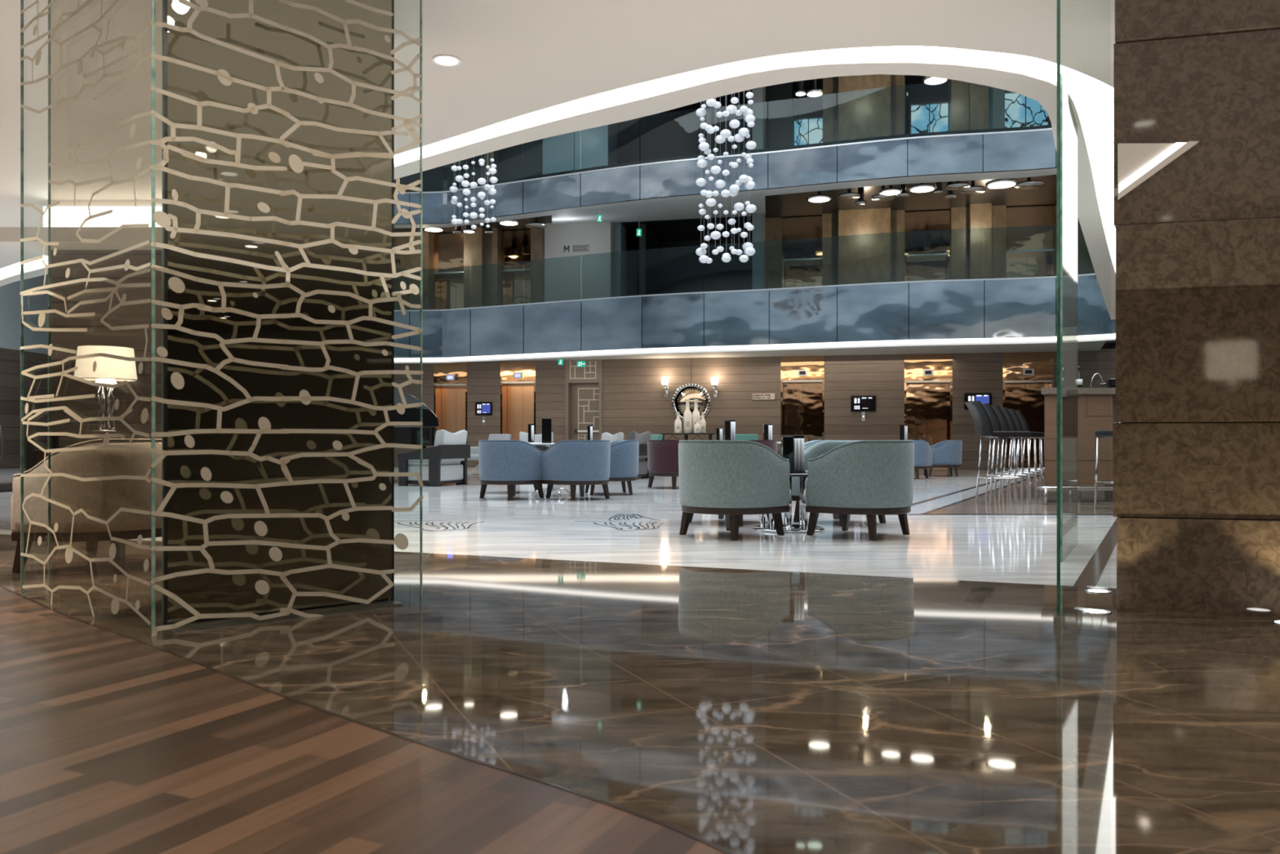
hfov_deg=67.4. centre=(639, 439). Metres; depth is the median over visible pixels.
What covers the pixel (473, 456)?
seat cushion
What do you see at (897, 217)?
wall
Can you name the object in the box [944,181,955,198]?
lamp
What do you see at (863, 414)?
plate
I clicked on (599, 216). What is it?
exit sign
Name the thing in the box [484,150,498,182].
wall
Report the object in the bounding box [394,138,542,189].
wall
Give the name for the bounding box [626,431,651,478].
lounge chair
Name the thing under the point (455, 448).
cushion
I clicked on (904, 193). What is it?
lamp
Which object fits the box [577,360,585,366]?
exit sign
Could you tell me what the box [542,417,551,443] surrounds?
holder
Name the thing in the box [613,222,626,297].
wall
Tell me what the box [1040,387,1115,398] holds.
countertop
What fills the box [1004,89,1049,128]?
window
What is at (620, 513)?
inlay
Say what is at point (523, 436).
cushion
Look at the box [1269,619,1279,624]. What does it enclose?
uplight
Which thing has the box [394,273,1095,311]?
trim
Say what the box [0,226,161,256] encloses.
ceiling
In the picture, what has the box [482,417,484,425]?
plate
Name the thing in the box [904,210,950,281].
elevator
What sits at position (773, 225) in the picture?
wall
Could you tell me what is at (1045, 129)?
trim
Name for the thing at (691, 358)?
trim
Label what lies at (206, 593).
pillar
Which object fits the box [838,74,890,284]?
wall
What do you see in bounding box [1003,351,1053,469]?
elevator
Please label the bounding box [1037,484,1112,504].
rail
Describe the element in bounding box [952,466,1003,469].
baseboard
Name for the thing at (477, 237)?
wall
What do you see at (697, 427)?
bottle vase
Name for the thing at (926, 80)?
lamp
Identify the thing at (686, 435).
console table
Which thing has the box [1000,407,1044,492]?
bar stool
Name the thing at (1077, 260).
wall
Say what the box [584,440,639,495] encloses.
tub chair
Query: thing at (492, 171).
chandelier
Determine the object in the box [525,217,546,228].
lamp
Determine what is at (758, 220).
wall
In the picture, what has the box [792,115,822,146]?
window
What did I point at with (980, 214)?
wall
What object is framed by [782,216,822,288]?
elevator
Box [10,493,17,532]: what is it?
seat cushion
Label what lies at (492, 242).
wall
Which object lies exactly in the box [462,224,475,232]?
lamp
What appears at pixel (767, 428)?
holder
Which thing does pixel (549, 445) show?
round table
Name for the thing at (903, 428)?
holder
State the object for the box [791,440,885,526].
tub chair
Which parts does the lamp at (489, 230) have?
stem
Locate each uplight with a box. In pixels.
[1080,608,1111,614]
[1084,588,1111,593]
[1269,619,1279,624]
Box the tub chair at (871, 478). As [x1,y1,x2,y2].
[804,440,914,540]
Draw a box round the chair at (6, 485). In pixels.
[0,426,51,545]
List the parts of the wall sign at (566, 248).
plate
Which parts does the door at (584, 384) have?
frame, header panel, frame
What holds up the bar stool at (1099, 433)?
on the floor
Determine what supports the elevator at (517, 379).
attached to the wall at (633, 398)
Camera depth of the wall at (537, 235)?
26.19 m
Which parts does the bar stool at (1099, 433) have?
leg, seat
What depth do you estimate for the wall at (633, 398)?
25.55 m
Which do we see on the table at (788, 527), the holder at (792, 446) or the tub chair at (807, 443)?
the holder at (792, 446)
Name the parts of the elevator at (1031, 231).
door panel, header panel, door panel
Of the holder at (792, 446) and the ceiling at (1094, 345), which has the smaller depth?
the holder at (792, 446)
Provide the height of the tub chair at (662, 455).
0.740 m
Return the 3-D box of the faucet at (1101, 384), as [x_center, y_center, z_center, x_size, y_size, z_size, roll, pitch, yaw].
[5.666,-0.724,11.900,0.240,0.206,0.090,0,0,0]
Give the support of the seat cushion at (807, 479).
on the tub chair at (871, 478)
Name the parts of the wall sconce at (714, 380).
lamp shade, plate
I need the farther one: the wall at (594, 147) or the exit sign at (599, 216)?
the wall at (594, 147)
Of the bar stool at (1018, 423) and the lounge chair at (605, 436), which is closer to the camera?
the bar stool at (1018, 423)
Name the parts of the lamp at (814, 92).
stem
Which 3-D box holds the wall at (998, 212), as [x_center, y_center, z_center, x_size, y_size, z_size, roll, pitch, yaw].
[9.045,-4.170,24.404,0.383,3.440,0.700,0,0,12]
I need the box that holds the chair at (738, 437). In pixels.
[735,434,758,439]
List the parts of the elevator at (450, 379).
door panel, header panel, door panel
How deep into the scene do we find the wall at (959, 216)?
24.24 m
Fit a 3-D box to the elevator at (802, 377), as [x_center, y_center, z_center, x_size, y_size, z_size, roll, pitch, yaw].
[4.313,-0.726,25.440,1.129,2.948,0.486,0,0,12]
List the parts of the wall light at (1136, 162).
plate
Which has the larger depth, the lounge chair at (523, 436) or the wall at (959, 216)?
the wall at (959, 216)
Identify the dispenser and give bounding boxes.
[1053,364,1065,387]
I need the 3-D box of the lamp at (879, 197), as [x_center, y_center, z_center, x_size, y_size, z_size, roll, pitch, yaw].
[5.513,-5.668,21.764,0.520,0.404,0.520,0,0,0]
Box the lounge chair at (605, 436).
[600,431,623,442]
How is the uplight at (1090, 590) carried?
on the floor
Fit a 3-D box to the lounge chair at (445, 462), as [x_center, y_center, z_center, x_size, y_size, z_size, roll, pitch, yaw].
[-3.400,0.290,15.885,0.840,0.920,0.880,0,0,22]
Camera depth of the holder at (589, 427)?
17.97 m
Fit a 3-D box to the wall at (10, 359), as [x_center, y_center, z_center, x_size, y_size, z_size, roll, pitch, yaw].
[-17.150,-4.750,12.250,0.300,11.000,41.500,0,0,0]
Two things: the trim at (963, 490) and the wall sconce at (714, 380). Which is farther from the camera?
the wall sconce at (714, 380)
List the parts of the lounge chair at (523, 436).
rail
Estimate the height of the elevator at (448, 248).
3.398 m
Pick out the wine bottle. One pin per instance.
(1078, 376)
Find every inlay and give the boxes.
[397,520,480,530]
[594,513,669,530]
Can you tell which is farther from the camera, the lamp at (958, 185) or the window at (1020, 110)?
the window at (1020, 110)
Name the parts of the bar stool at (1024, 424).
leg, backrest, leg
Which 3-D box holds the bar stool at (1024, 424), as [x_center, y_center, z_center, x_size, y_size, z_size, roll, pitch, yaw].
[6.084,0.149,14.886,0.638,1.198,0.425,0,0,-3]
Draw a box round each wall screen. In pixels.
[475,401,492,415]
[850,395,875,412]
[964,392,991,409]
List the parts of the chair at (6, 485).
frame, seat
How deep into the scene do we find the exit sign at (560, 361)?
23.20 m
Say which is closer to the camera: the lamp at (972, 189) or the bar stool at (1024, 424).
the bar stool at (1024, 424)
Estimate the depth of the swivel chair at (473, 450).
20.59 m
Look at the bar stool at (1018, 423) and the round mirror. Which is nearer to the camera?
the bar stool at (1018, 423)
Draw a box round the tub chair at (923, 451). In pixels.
[913,440,933,479]
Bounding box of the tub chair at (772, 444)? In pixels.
[746,440,777,453]
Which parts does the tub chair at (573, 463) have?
leg, leg, seat rail, backrest, leg, leg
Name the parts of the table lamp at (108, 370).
lamp shade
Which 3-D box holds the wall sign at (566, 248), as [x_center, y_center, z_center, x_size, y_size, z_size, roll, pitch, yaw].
[-1.728,-5.149,25.858,0.734,0.242,0.011,0,0,12]
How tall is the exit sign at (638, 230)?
0.530 m
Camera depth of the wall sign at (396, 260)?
27.23 m
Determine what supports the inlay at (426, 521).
on the floor
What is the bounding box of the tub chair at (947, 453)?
[923,440,962,476]
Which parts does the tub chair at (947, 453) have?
leg, seat rail, backrest, leg, leg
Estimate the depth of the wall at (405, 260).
27.21 m
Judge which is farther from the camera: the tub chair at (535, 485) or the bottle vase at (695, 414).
the bottle vase at (695, 414)
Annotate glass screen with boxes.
[19,0,155,626]
[151,0,423,635]
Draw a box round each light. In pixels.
[0,45,1115,278]
[43,206,161,226]
[394,333,1115,361]
[431,54,461,66]
[1117,141,1199,199]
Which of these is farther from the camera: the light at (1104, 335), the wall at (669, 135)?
the wall at (669, 135)
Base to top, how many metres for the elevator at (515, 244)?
3.398 m
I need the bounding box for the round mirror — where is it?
[671,382,711,420]
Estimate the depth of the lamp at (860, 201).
22.17 m
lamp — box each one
[70,345,140,431]
[423,227,444,231]
[453,226,463,234]
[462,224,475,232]
[484,222,493,234]
[498,219,519,225]
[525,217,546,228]
[795,80,806,96]
[805,79,823,97]
[806,191,831,202]
[838,187,860,199]
[854,186,866,204]
[871,185,894,200]
[880,184,902,195]
[896,183,909,197]
[908,182,936,192]
[922,76,948,84]
[933,182,943,193]
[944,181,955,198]
[946,181,969,190]
[959,180,986,194]
[985,178,1017,188]
[1013,177,1044,189]
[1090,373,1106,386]
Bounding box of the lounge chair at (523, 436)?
[519,431,553,451]
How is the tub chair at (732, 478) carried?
on the floor
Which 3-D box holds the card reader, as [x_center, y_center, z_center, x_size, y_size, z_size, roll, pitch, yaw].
[5.764,-0.681,11.698,0.120,0.120,0.083,0,0,0]
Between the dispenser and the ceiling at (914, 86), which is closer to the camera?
the dispenser
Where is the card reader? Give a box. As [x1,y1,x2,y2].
[1106,378,1115,387]
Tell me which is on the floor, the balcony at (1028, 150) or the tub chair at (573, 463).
the tub chair at (573, 463)
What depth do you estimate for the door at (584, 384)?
26.61 m
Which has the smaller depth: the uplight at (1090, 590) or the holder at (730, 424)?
the uplight at (1090, 590)
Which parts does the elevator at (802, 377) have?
door panel, header panel, door panel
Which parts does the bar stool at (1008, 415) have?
leg, backrest, leg, leg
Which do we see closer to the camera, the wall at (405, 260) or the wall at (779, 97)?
the wall at (779, 97)
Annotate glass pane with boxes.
[48,0,163,625]
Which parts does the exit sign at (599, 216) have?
panel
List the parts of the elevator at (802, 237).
door panel, header panel, door panel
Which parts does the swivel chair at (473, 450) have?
armrest, backrest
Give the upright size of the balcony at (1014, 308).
1.150 m
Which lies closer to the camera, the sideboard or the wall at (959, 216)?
the sideboard
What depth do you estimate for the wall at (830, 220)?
24.89 m
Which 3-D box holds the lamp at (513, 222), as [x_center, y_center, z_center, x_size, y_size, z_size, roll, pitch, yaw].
[-3.318,-5.668,24.275,0.520,0.404,0.520,0,0,0]
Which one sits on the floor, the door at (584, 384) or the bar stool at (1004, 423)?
the bar stool at (1004, 423)
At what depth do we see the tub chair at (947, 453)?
19.37 m
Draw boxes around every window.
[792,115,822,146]
[909,99,949,133]
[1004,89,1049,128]
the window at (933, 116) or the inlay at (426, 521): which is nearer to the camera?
the inlay at (426, 521)
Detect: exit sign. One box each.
[558,359,563,364]
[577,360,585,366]
[597,208,602,222]
[636,228,641,235]
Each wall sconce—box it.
[661,377,668,396]
[711,377,718,397]
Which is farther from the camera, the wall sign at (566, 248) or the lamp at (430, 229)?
the wall sign at (566, 248)
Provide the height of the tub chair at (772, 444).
0.740 m
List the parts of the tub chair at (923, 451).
leg, seat rail, backrest, leg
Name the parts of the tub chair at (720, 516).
leg, leg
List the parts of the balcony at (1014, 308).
metal panel, metal panel, metal panel, metal panel, metal panel, metal panel, metal panel, metal panel, metal panel, metal panel, metal panel, metal panel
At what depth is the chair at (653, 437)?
24.28 m
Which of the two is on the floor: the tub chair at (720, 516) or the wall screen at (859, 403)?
the tub chair at (720, 516)
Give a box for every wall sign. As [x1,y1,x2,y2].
[395,258,399,264]
[562,244,589,253]
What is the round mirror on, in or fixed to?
attached to the wall at (633, 398)
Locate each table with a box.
[530,443,570,497]
[657,433,715,439]
[751,471,824,533]
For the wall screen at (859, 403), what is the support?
attached to the wall at (633, 398)
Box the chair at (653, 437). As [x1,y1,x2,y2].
[650,434,662,439]
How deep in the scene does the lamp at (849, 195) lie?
21.56 m
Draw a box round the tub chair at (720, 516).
[688,513,768,526]
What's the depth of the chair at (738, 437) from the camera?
23.93 m
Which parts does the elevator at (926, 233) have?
door panel, header panel, door panel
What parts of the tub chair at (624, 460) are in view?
leg, leg, seat rail, leg, backrest, leg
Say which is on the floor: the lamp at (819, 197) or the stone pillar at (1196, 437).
the stone pillar at (1196, 437)
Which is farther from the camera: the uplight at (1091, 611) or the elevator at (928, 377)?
the elevator at (928, 377)
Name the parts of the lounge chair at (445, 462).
leg, armrest, leg, seat, board, rail, leg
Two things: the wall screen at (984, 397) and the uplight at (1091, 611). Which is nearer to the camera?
the uplight at (1091, 611)
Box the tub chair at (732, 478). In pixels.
[678,440,789,540]
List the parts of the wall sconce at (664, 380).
lamp shade, plate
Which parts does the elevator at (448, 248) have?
door panel, header panel, door panel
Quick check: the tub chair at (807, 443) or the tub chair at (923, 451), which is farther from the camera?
the tub chair at (923, 451)
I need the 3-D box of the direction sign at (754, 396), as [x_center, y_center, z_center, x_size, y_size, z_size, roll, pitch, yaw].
[3.270,-1.145,25.426,0.607,0.183,0.034,0,0,12]
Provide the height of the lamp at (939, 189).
0.404 m
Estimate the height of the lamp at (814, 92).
1.054 m
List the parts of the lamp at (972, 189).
stem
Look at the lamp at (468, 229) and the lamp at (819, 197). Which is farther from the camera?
the lamp at (468, 229)
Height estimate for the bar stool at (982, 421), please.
1.198 m
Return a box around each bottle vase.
[674,412,681,433]
[683,398,692,433]
[692,399,700,433]
[693,419,701,433]
[699,412,706,433]
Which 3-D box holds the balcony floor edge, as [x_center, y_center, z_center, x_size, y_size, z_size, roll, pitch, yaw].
[-1.783,-5.630,23.226,23.437,0.760,6.391,0,0,12]
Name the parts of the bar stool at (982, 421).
leg, backrest, leg, seat, seat plate, leg, leg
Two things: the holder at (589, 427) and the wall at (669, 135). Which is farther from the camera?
the wall at (669, 135)
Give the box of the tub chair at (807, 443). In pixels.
[804,440,826,448]
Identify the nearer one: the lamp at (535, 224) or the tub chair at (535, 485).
the tub chair at (535, 485)
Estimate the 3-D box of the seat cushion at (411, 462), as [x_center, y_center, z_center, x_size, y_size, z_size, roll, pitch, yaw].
[-3.456,0.365,15.907,0.720,0.090,0.710,0,0,22]
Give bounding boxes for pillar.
[163,0,403,631]
[1112,0,1279,617]
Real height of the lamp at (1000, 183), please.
0.404 m
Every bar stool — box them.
[964,400,1031,504]
[982,403,1038,500]
[991,405,1044,497]
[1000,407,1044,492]
[1008,408,1044,491]
[1014,410,1044,488]
[1093,430,1112,509]
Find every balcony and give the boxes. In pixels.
[394,129,1057,224]
[394,275,1115,357]
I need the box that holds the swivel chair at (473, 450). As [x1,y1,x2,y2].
[466,434,511,474]
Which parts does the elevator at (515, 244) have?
door panel, header panel, door panel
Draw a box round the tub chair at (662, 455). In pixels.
[647,440,679,488]
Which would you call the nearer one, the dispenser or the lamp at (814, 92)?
the dispenser
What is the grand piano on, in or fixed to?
on the floor
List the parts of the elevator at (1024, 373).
door panel, header panel, door panel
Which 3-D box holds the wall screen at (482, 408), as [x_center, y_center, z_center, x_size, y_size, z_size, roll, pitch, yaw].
[-4.393,-0.874,26.999,0.504,0.378,0.053,0,0,12]
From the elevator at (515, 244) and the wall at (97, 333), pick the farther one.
the elevator at (515, 244)
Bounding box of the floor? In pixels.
[0,466,1279,853]
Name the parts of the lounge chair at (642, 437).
board, seat, rail, leg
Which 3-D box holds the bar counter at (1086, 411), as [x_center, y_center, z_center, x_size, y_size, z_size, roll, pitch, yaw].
[6.731,0.065,13.776,1.307,1.371,5.922,0,0,27]
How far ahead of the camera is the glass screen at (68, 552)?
4.08 m
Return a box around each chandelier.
[449,151,497,229]
[695,92,756,263]
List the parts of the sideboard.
leg, leg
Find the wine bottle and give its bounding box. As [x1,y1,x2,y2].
[1075,366,1082,387]
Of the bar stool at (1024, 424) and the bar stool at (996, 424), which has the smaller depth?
the bar stool at (996, 424)
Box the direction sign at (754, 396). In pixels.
[751,393,774,399]
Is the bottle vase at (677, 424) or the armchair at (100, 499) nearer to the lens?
the armchair at (100, 499)
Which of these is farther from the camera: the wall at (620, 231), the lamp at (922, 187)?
the wall at (620, 231)
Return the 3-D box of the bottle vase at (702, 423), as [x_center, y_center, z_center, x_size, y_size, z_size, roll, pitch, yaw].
[1.635,-0.442,25.020,0.167,0.551,0.167,0,0,0]
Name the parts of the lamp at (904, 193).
stem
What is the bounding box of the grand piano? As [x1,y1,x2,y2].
[394,389,439,449]
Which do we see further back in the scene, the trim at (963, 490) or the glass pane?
the trim at (963, 490)
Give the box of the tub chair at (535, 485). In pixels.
[506,484,537,491]
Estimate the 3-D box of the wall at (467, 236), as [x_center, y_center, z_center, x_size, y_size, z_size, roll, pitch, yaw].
[-4.689,-4.170,27.217,0.344,3.440,0.750,0,0,12]
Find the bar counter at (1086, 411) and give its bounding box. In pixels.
[1040,387,1119,501]
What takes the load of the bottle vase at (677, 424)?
on the console table at (686, 435)
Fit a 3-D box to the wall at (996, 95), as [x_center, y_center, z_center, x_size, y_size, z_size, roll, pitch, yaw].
[8.993,-7.875,24.414,0.430,3.550,0.700,0,0,12]
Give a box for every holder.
[528,423,534,442]
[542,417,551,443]
[587,425,592,439]
[715,427,722,439]
[724,419,735,439]
[763,423,772,439]
[781,435,805,472]
[899,424,907,439]
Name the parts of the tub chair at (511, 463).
leg, leg, backrest, seat rail, leg, leg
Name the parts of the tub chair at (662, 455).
leg, backrest, seat rail, leg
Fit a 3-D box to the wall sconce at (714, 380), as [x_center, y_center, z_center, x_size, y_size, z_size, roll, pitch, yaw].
[1.991,-1.397,25.555,0.200,0.515,0.299,0,0,12]
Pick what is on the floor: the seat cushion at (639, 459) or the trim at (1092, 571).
the trim at (1092, 571)
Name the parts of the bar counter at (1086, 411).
kick plate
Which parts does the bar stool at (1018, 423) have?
leg, backrest, leg, leg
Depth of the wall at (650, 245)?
26.50 m
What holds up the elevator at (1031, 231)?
attached to the wall at (1077, 260)
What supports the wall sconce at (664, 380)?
attached to the wall at (633, 398)
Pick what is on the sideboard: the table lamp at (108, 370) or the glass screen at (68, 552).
the table lamp at (108, 370)
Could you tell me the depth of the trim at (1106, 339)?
19.97 m
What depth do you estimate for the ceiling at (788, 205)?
23.62 m
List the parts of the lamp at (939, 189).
stem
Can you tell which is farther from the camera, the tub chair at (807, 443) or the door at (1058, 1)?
the tub chair at (807, 443)
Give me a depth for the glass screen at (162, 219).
3.94 m
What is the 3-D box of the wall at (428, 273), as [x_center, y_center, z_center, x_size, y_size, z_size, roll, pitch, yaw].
[-6.120,-4.170,27.462,0.547,3.440,0.850,0,0,12]
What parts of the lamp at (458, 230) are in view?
stem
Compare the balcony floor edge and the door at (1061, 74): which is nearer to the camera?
the door at (1061, 74)
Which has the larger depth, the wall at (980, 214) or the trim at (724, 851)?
the wall at (980, 214)
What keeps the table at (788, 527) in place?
on the floor
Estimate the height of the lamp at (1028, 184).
0.404 m
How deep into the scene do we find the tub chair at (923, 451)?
18.24 m
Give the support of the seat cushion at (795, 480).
on the tub chair at (817, 449)
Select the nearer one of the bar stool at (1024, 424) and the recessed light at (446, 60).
the recessed light at (446, 60)
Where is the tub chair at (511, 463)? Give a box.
[478,440,543,500]
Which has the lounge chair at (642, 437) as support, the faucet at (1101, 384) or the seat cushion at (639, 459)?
the seat cushion at (639, 459)
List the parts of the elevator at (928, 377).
door panel, header panel, door panel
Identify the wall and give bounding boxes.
[0,274,48,467]
[50,200,161,448]
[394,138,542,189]
[394,235,410,310]
[394,348,1115,469]
[410,231,434,310]
[463,231,471,307]
[471,226,484,307]
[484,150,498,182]
[484,228,501,306]
[530,228,544,302]
[542,131,574,174]
[544,222,613,302]
[574,123,617,169]
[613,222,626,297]
[617,95,1115,348]
[639,223,662,295]
[751,86,765,289]
[765,81,793,148]
[765,217,782,288]
[822,76,838,285]
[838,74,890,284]
[890,75,904,281]
[948,79,968,279]
[968,82,991,279]
[988,86,1004,128]
[991,204,1006,278]
[1055,200,1115,342]
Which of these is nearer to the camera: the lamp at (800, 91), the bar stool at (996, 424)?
the bar stool at (996, 424)
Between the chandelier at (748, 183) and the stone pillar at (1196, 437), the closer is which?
the stone pillar at (1196, 437)
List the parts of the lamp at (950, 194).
stem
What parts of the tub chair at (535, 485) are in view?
leg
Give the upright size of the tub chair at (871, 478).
0.740 m
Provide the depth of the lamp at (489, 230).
25.35 m
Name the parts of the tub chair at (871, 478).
leg, leg, seat rail, backrest, leg, leg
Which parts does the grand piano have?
lid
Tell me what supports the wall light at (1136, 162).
attached to the stone pillar at (1196, 437)
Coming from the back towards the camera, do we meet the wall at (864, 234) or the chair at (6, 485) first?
the wall at (864, 234)
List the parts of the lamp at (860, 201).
stem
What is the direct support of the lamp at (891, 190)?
hanging from the ceiling at (788, 205)
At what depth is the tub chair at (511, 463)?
11.85 m
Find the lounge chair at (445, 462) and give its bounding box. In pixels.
[397,429,470,486]
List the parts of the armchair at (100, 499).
leg, seat rail, backrest, leg, leg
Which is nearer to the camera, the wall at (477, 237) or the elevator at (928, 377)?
the elevator at (928, 377)
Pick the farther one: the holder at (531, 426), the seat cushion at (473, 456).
the seat cushion at (473, 456)
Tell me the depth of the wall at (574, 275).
25.85 m
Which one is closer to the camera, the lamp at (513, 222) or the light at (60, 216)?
the light at (60, 216)
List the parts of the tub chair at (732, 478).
leg, leg, backrest, leg, seat rail, leg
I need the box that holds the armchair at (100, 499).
[10,438,161,574]
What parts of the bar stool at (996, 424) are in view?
leg, backrest, leg, seat plate, leg, seat, leg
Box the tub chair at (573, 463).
[542,440,610,500]
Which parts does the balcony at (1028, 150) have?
metal panel, metal panel, metal panel, metal panel, metal panel, metal panel, metal panel, metal panel, metal panel, metal panel, metal panel, metal panel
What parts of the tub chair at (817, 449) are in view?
seat rail, leg, backrest, leg, leg, leg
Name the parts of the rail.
rail post, rail post, rail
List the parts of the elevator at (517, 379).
door panel, header panel, door panel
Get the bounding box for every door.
[565,359,602,439]
[1057,0,1060,613]
[1060,73,1062,561]
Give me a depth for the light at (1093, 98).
6.35 m
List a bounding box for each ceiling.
[0,0,1115,319]
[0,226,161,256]
[394,124,1072,244]
[464,340,1106,362]
[648,75,948,115]
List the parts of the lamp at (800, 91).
stem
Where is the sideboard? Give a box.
[23,431,151,471]
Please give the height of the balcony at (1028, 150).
0.750 m
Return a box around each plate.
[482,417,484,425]
[861,412,865,421]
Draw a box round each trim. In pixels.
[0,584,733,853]
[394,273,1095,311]
[394,333,1115,363]
[397,128,1052,194]
[690,358,691,382]
[884,473,1112,515]
[1072,519,1116,588]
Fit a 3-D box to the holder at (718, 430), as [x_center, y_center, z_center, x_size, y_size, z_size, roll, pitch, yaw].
[1.261,-0.079,15.250,0.102,0.228,0.100,0,0,0]
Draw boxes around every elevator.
[433,233,463,309]
[433,362,466,444]
[500,360,535,439]
[501,229,530,306]
[780,355,824,456]
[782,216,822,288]
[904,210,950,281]
[904,353,952,469]
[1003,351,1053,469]
[1006,205,1056,278]
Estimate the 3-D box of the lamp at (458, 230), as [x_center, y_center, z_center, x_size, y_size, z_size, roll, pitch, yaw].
[-4.809,-5.668,25.402,0.280,0.404,0.280,0,0,0]
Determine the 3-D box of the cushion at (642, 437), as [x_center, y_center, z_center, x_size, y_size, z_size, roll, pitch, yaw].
[-0.039,0.090,18.448,0.240,0.520,0.680,0,0,27]
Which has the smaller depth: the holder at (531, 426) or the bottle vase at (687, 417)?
the holder at (531, 426)
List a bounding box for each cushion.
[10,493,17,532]
[408,459,461,465]
[434,429,467,461]
[466,453,479,460]
[519,431,553,443]
[626,431,651,457]
[638,457,645,461]
[791,470,807,495]
[804,476,809,505]
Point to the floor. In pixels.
(740, 711)
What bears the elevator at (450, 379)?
attached to the wall at (633, 398)
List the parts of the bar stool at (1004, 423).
leg, backrest, leg, seat, leg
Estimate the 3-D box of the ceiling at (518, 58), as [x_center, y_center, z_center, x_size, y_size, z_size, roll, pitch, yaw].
[-2.975,-2.525,7.100,31.951,0.550,31.200,0,0,0]
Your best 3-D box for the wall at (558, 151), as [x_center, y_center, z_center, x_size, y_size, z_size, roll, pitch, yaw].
[-2.100,-7.875,26.503,0.882,3.550,1.100,0,0,12]

